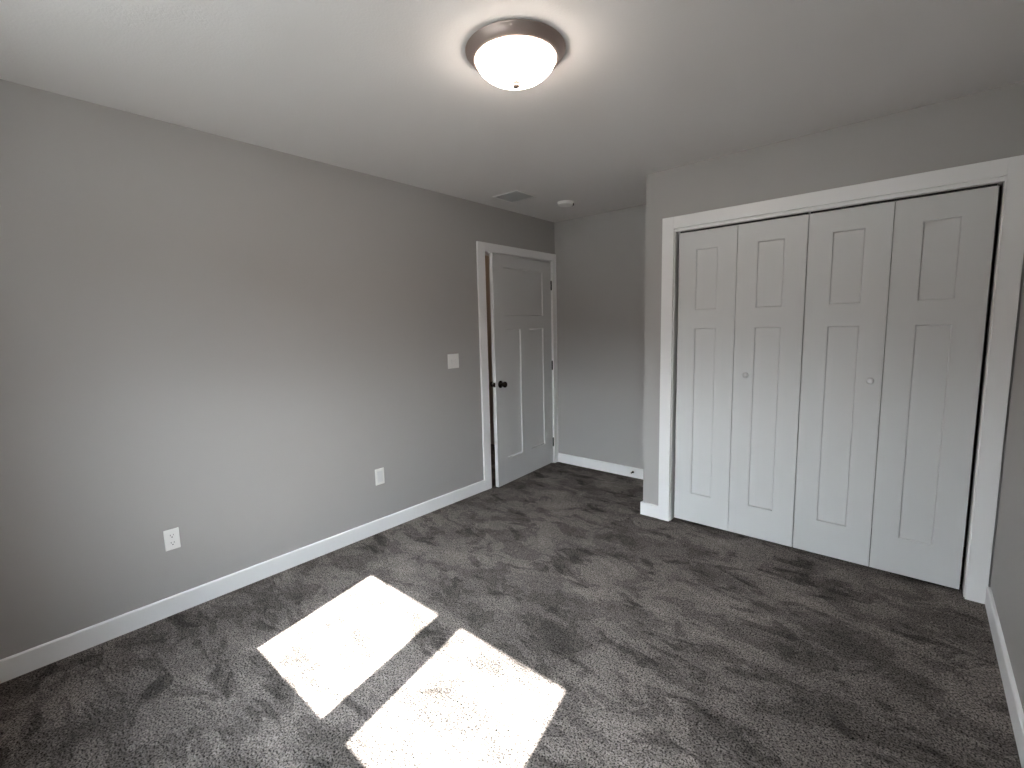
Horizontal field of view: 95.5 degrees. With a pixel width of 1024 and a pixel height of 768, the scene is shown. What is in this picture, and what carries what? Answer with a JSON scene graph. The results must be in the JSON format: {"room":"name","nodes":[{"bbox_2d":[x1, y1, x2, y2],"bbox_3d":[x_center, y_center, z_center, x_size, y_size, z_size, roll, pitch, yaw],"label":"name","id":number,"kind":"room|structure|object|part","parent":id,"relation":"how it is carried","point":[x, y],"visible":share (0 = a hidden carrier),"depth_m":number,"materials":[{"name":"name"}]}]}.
{"room":"empty bedroom","nodes":[
{"label":"empty bedroom","id":0,"kind":"room"},
{"bbox_2d":[0,79,554,659],"bbox_3d":[-0.989,-0.170,3.220,0.120,2.440,4.490,5,9,41],"label":"wall","id":1,"kind":"structure","parent":0,"point":[225,342],"depth_m":2.41,"materials":[{"name":"grey paint"}]},
{"bbox_2d":[163,527,180,550],"bbox_3d":[-1.726,0.789,2.361,0.009,0.108,0.065,5,9,41],"label":"power outlet","id":2,"kind":"object","parent":1,"relation":"attached to","point":[171,536],"visible":1,"depth_m":2.36,"materials":[{"name":"white plastic"}]},
{"bbox_2d":[168,533,175,538],"bbox_3d":[-1.725,0.770,2.357,0.003,0.027,0.033,5,9,41],"label":"receptacle","id":3,"kind":"object","parent":2,"relation":"attached to","point":[170,535],"depth_m":2.36,"materials":[{"name":"white plastic"}]},
{"bbox_2d":[169,540,176,545],"bbox_3d":[-1.724,0.808,2.362,0.003,0.027,0.033,5,9,41],"label":"receptacle","id":4,"kind":"object","parent":2,"relation":"attached to","point":[171,542],"depth_m":2.36,"materials":[{"name":"white plastic"}]},
{"bbox_2d":[0,480,484,683],"bbox_3d":[-1.273,1.057,2.905,0.014,0.095,3.144,5,9,41],"label":"baseboard","id":5,"kind":"structure","parent":1,"relation":"attached to","point":[26,661],"depth_m":2.46,"materials":[{"name":"white paint"}]},
{"bbox_2d":[375,467,384,485],"bbox_3d":[-0.929,0.651,3.269,0.008,0.116,0.072,5,9,41],"label":"wall plate","id":6,"kind":"object","parent":1,"relation":"attached to","point":[379,473],"visible":1,"depth_m":3.26,"materials":[{"name":"white plastic"}]},
{"bbox_2d":[447,353,458,368],"bbox_3d":[-0.466,-0.183,3.719,0.016,0.116,0.116,5,9,41],"label":"light switch","id":7,"kind":"object","parent":1,"relation":"attached to","point":[453,359],"visible":1,"depth_m":3.72,"materials":[{"name":"white plastic"}]},
{"bbox_2d":[476,241,558,490],"bbox_3d":[0.052,-0.183,4.407,0.138,2.128,1.105,5,9,41],"label":"trim","id":8,"kind":"structure","parent":1,"relation":"attached to","point":[483,249],"depth_m":4.06,"materials":[{"name":"white paint"}]},
{"bbox_2d":[489,253,553,486],"bbox_3d":[0.116,-0.142,4.372,0.169,2.027,0.935,4,9,36],"label":"door","id":9,"kind":"structure","parent":1,"relation":"in","point":[520,288],"depth_m":4.30,"materials":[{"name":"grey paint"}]},
{"bbox_3d":[-0.074,0.005,4.041,0.067,0.066,0.066,4,9,36],"label":"knob","id":10,"kind":"part","parent":9,"relation":"part of","materials":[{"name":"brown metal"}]},
{"bbox_2d":[485,256,494,444],"bbox_3d":[-0.641,-0.363,4.728,1.350,2.440,3.900,5,9,41],"label":"wall","id":11,"kind":"structure","parent":0,"point":[486,257],"depth_m":5.55,"materials":[{"name":"beige paint"}]},
{"bbox_2d":[0,444,1021,767],"bbox_3d":[-0.191,1.153,2.709,4.614,0.100,4.490,5,9,41],"label":"floor","id":12,"kind":"structure","parent":0,"point":[537,619],"depth_m":1.97,"materials":[{"name":"grey carpet"}]},
{"bbox_2d":[0,0,1023,221],"bbox_3d":[-0.253,-1.378,2.400,4.614,0.120,4.490,5,9,41],"label":"ceiling","id":13,"kind":"structure","parent":0,"point":[386,89],"depth_m":1.89,"materials":[{"name":"white paint"}]},
{"bbox_2d":[492,190,535,202],"bbox_3d":[0.018,-1.472,3.658,0.257,0.010,0.240,5,9,41],"label":"ceiling vent","id":14,"kind":"object","parent":13,"relation":"in","point":[516,195],"visible":1,"depth_m":3.64,"materials":[{"name":"white plastic"}]},
{"bbox_2d":[465,19,565,89],"bbox_3d":[0.014,-1.177,1.744,0.373,0.130,0.373,5,9,41],"label":"ceiling light","id":15,"kind":"object","parent":13,"relation":"attached to","point":[510,54],"visible":1,"depth_m":1.65,"materials":[{"name":"white glass"}]},
{"bbox_3d":[0.014,-1.175,1.744,0.296,0.084,0.296,5,9,41],"label":"lamp shade","id":16,"kind":"part","parent":15,"relation":"part of","materials":[{"name":"white glass"}]},
{"bbox_2d":[557,200,573,206],"bbox_3d":[0.449,-1.500,3.875,0.140,0.029,0.140,5,9,41],"label":"smoke detector","id":17,"kind":"object","parent":13,"relation":"attached to","point":[564,203],"visible":1,"depth_m":3.84,"materials":[{"name":"white plastic"}]},
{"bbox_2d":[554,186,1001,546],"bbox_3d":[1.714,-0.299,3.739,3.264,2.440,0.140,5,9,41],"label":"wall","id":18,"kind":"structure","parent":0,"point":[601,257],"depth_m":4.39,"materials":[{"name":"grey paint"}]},
{"bbox_2d":[558,453,642,478],"bbox_3d":[0.971,0.810,4.475,1.318,0.095,0.014,5,9,41],"label":"baseboard","id":19,"kind":"structure","parent":18,"relation":"attached to","point":[614,468],"depth_m":4.55,"materials":[{"name":"white paint"}]},
{"bbox_2d":[643,81,1023,586],"bbox_3d":[1.889,-0.217,3.032,1.826,2.440,0.745,5,9,41],"label":"wall","id":20,"kind":"structure","parent":0,"point":[988,125],"depth_m":2.55,"materials":[{"name":"grey paint"}]},
{"bbox_2d":[640,501,657,518],"bbox_3d":[1.261,0.895,3.724,0.140,0.095,0.745,5,9,41],"label":"baseboard","id":21,"kind":"structure","parent":20,"relation":"attached to","point":[647,509],"depth_m":3.45,"materials":[{"name":"white paint"}]},
{"bbox_2d":[674,212,809,546],"bbox_3d":[1.430,-0.005,3.005,0.743,2.004,0.063,5,9,41],"label":"door","id":22,"kind":"structure","parent":20,"relation":"in","point":[742,286],"depth_m":2.97,"materials":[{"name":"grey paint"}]},
{"bbox_3d":[1.299,-0.013,3.141,0.366,1.993,0.030,5,9,41],"label":"panel","id":23,"kind":"part","parent":22,"relation":"part of","materials":[{"name":"grey paint"}]},
{"bbox_3d":[1.580,0.010,2.897,0.373,1.993,0.030,5,9,41],"label":"panel","id":24,"kind":"part","parent":22,"relation":"part of","materials":[{"name":"grey paint"}]},
{"bbox_2d":[658,155,1023,603],"bbox_3d":[1.726,-0.021,2.773,1.691,2.122,0.138,5,9,41],"label":"trim","id":25,"kind":"structure","parent":20,"relation":"attached to","point":[1008,172],"depth_m":2.28,"materials":[{"name":"white paint"}]},
{"bbox_2d":[793,183,998,588],"bbox_3d":[1.996,0.041,2.515,0.747,2.004,0.063,5,9,41],"label":"door","id":26,"kind":"structure","parent":20,"relation":"in","point":[941,251],"depth_m":2.48,"materials":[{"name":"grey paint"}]},
{"bbox_3d":[1.866,0.033,2.650,0.374,1.993,0.030,5,9,41],"label":"panel","id":27,"kind":"part","parent":26,"relation":"part of","materials":[{"name":"grey paint"}]},
{"bbox_3d":[1.948,-0.018,2.528,0.035,0.035,0.033,5,9,41],"label":"knob","id":28,"kind":"part","parent":26,"relation":"part of","materials":[{"name":"grey paint"}]},
{"bbox_3d":[2.149,0.057,2.404,0.369,1.993,0.030,5,9,41],"label":"panel","id":29,"kind":"part","parent":26,"relation":"part of","materials":[{"name":"grey paint"}]},
{"bbox_2d":[990,278,1023,711],"bbox_3d":[1.434,0.037,1.042,0.120,2.440,4.370,5,9,41],"label":"wall","id":30,"kind":"structure","parent":0,"point":[1007,578],"depth_m":1.96,"materials":[{"name":"grey paint"}]},
{"bbox_2d":[985,587,1023,767],"bbox_3d":[1.200,1.231,0.988,0.014,0.095,3.487,5,9,41],"label":"baseboard","id":31,"kind":"structure","parent":30,"relation":"attached to","point":[1016,712],"depth_m":1.75,"materials":[{"name":"white paint"}]}
]}

